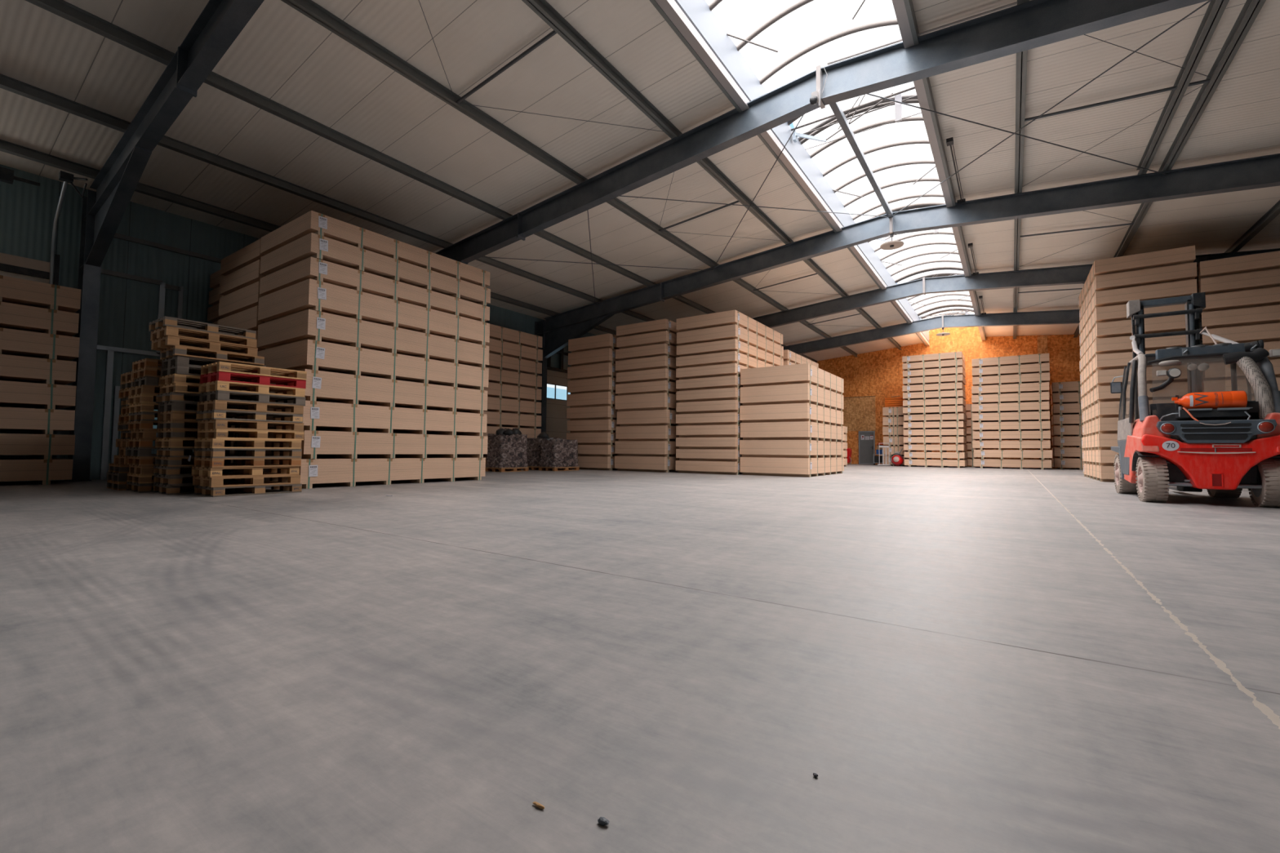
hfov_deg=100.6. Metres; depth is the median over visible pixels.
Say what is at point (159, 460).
wooden pallet
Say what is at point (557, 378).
door
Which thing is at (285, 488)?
wooden pallet
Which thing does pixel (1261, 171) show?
frame
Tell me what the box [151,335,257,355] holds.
wooden pallet
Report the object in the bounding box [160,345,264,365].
wooden pallet
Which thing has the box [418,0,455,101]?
rod
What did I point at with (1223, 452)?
forklift
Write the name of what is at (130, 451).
wooden pallet
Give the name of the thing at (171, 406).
wooden pallet
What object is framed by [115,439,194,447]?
wooden pallet
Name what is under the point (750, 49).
window
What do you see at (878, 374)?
wall
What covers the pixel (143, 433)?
wooden pallet
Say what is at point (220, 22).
frame
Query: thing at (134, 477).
wooden pallet
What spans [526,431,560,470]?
pallet
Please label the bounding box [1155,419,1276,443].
grille
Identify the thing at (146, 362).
wooden pallet
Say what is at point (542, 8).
roof purlin
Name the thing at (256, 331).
wooden crates
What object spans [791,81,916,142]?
vent
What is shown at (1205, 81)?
tube
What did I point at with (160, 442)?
wooden pallet
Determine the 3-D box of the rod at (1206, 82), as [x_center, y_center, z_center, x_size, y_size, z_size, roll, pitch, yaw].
[9.318,-5.742,10.806,0.010,0.231,4.151,1,-3,-4]
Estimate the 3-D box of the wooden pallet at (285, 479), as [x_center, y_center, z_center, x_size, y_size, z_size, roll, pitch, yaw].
[-6.313,0.861,8.555,0.800,0.144,1.200,-1,-3,35]
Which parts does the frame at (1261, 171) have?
splice plate, ridge plate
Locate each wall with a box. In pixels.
[0,164,596,482]
[817,326,1083,468]
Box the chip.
[532,801,544,808]
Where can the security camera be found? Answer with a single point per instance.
(813, 100)
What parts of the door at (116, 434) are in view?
frame, pane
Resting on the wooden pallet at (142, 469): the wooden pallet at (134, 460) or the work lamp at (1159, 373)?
the wooden pallet at (134, 460)
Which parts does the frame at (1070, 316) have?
ridge plate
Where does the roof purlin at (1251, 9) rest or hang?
attached to the ceiling at (1241, 120)
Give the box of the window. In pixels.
[649,0,986,346]
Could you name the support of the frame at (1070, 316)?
on the floor
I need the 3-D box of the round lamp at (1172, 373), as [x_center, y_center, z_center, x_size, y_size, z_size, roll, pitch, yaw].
[8.522,-0.852,8.473,0.170,0.168,0.136,-1,-3,35]
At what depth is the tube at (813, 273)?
19.69 m
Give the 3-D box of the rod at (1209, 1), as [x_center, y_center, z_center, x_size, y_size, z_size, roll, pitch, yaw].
[7.280,-5.702,10.377,0.046,0.495,8.422,1,-3,-5]
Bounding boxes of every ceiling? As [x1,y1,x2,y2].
[0,0,922,360]
[911,0,1279,336]
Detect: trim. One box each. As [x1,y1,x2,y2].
[0,252,54,272]
[97,345,159,356]
[100,349,114,479]
[101,268,162,284]
[113,232,222,263]
[155,281,165,354]
[164,284,180,290]
[177,285,183,318]
[928,333,980,339]
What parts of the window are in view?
curb rail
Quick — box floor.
[0,463,1279,852]
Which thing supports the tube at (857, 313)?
attached to the roof purlin at (308, 8)
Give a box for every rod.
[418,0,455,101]
[459,102,662,131]
[482,256,712,271]
[586,209,595,305]
[620,195,888,217]
[658,172,674,229]
[665,231,781,240]
[712,114,804,269]
[764,290,836,294]
[866,93,1167,175]
[893,0,1212,215]
[1019,224,1132,266]
[1022,82,1208,186]
[1083,34,1211,77]
[1084,210,1134,222]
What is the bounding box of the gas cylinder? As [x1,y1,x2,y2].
[1171,391,1247,408]
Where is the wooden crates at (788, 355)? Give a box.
[781,349,818,367]
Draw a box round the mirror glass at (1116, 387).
[1111,382,1120,392]
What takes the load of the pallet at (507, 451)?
on the floor
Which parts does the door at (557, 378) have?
gate pane, gate pane, pane frame, gate pane, gate pane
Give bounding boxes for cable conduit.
[826,1,1017,64]
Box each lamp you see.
[880,233,903,249]
[936,327,950,336]
[1155,369,1167,376]
[1161,423,1174,432]
[1167,368,1181,378]
[1186,363,1208,371]
[1258,422,1273,431]
[1269,348,1279,357]
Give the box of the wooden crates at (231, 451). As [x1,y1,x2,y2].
[229,434,234,454]
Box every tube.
[455,30,556,103]
[658,200,739,231]
[752,273,817,290]
[808,313,860,324]
[1017,288,1082,293]
[1020,222,1133,237]
[1024,78,1210,121]
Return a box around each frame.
[64,0,264,481]
[534,153,1279,432]
[752,248,1279,328]
[783,309,1079,354]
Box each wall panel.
[842,396,875,431]
[1037,335,1050,468]
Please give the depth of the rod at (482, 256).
16.49 m
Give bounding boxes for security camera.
[809,66,827,106]
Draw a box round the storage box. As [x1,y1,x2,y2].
[875,449,882,453]
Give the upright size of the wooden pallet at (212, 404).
0.144 m
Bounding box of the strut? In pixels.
[829,102,893,217]
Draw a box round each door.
[0,166,88,481]
[110,386,157,463]
[546,347,570,439]
[858,431,875,464]
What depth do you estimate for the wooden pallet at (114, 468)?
9.00 m
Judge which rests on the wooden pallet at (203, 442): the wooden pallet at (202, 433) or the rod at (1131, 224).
the wooden pallet at (202, 433)
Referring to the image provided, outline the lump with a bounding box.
[597,817,609,826]
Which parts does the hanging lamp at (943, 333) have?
lamp shade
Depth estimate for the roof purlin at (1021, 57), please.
10.72 m
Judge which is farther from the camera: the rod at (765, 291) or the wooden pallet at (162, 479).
the rod at (765, 291)
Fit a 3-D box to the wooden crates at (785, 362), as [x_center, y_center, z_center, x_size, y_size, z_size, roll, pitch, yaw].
[6.108,-2.283,23.185,2.144,0.435,4.050,-1,-3,35]
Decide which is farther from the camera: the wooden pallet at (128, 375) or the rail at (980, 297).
the rail at (980, 297)
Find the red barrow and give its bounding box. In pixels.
[846,448,852,464]
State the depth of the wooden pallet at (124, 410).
9.42 m
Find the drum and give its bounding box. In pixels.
[889,448,903,466]
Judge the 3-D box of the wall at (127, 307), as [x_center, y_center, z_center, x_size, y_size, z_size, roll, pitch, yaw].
[-6.413,-1.619,19.768,0.200,6.393,46.670,-1,-3,35]
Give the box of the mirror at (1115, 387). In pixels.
[1110,382,1121,393]
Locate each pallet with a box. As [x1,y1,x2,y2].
[106,471,154,481]
[106,480,194,490]
[108,463,128,473]
[113,455,194,464]
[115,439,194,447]
[117,422,197,431]
[118,387,159,398]
[118,413,195,422]
[118,447,195,455]
[120,370,160,382]
[120,379,134,390]
[120,397,155,406]
[120,405,196,414]
[120,430,197,439]
[124,447,229,456]
[126,472,230,483]
[126,481,194,493]
[127,456,231,465]
[128,393,196,404]
[128,402,196,413]
[128,411,232,422]
[128,420,231,430]
[128,438,231,447]
[128,464,231,474]
[129,384,198,395]
[130,429,234,439]
[132,358,199,370]
[132,367,200,379]
[133,376,199,386]
[148,315,255,339]
[150,325,257,347]
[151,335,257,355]
[152,483,235,494]
[153,465,232,475]
[153,474,233,485]
[155,391,239,403]
[155,438,235,448]
[155,456,234,466]
[156,429,237,439]
[156,447,235,457]
[157,401,237,412]
[157,410,236,421]
[157,419,237,430]
[158,373,239,386]
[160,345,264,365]
[160,364,235,377]
[160,382,239,394]
[161,355,266,368]
[191,466,299,477]
[192,475,300,487]
[194,438,301,448]
[194,448,302,457]
[194,457,301,467]
[194,483,302,497]
[195,409,302,422]
[196,400,303,414]
[197,419,303,431]
[197,429,304,439]
[198,380,305,396]
[199,390,305,405]
[200,361,306,380]
[200,371,306,388]
[485,427,528,471]
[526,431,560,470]
[538,439,578,471]
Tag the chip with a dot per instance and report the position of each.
(536, 804)
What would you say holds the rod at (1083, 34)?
attached to the roof purlin at (1021, 57)
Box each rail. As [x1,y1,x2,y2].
[946,137,965,204]
[968,243,978,275]
[978,295,986,315]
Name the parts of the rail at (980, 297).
rail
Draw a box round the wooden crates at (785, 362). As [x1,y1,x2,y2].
[783,360,795,365]
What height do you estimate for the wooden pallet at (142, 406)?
0.144 m
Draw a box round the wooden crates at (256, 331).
[255,330,265,351]
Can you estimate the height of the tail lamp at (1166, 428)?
0.148 m
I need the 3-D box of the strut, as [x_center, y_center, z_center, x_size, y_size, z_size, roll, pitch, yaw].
[5.050,-5.923,11.950,0.120,0.120,6.430,-1,-3,35]
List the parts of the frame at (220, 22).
splice plate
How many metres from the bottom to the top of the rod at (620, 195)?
0.495 m
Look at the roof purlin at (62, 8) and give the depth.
9.75 m
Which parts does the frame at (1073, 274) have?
ridge plate, splice plate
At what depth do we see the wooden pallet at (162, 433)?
8.40 m
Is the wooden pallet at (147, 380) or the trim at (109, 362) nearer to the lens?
the wooden pallet at (147, 380)
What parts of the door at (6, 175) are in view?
gate panel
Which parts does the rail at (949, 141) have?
rail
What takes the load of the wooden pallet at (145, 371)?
on the wooden pallet at (147, 380)
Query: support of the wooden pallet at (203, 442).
on the wooden pallet at (199, 452)
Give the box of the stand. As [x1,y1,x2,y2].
[877,445,891,465]
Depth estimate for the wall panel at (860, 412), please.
33.89 m
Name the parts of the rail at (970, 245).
rail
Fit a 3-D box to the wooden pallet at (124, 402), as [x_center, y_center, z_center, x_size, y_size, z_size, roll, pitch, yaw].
[-8.597,-0.409,9.743,0.800,0.144,1.200,-1,-3,35]
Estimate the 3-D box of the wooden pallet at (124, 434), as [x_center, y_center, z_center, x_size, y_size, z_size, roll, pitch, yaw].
[-8.589,0.169,9.730,0.800,0.144,1.200,-1,-3,35]
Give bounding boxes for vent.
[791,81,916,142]
[918,306,974,319]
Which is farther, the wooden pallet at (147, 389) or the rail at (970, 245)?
the rail at (970, 245)
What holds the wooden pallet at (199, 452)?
on the wooden pallet at (198, 461)
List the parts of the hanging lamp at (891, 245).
lamp shade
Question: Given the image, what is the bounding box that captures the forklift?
[1110,292,1279,507]
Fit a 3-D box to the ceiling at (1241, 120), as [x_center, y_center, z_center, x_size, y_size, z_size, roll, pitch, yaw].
[11.448,-5.722,7.472,12.690,1.179,47.070,-1,-3,35]

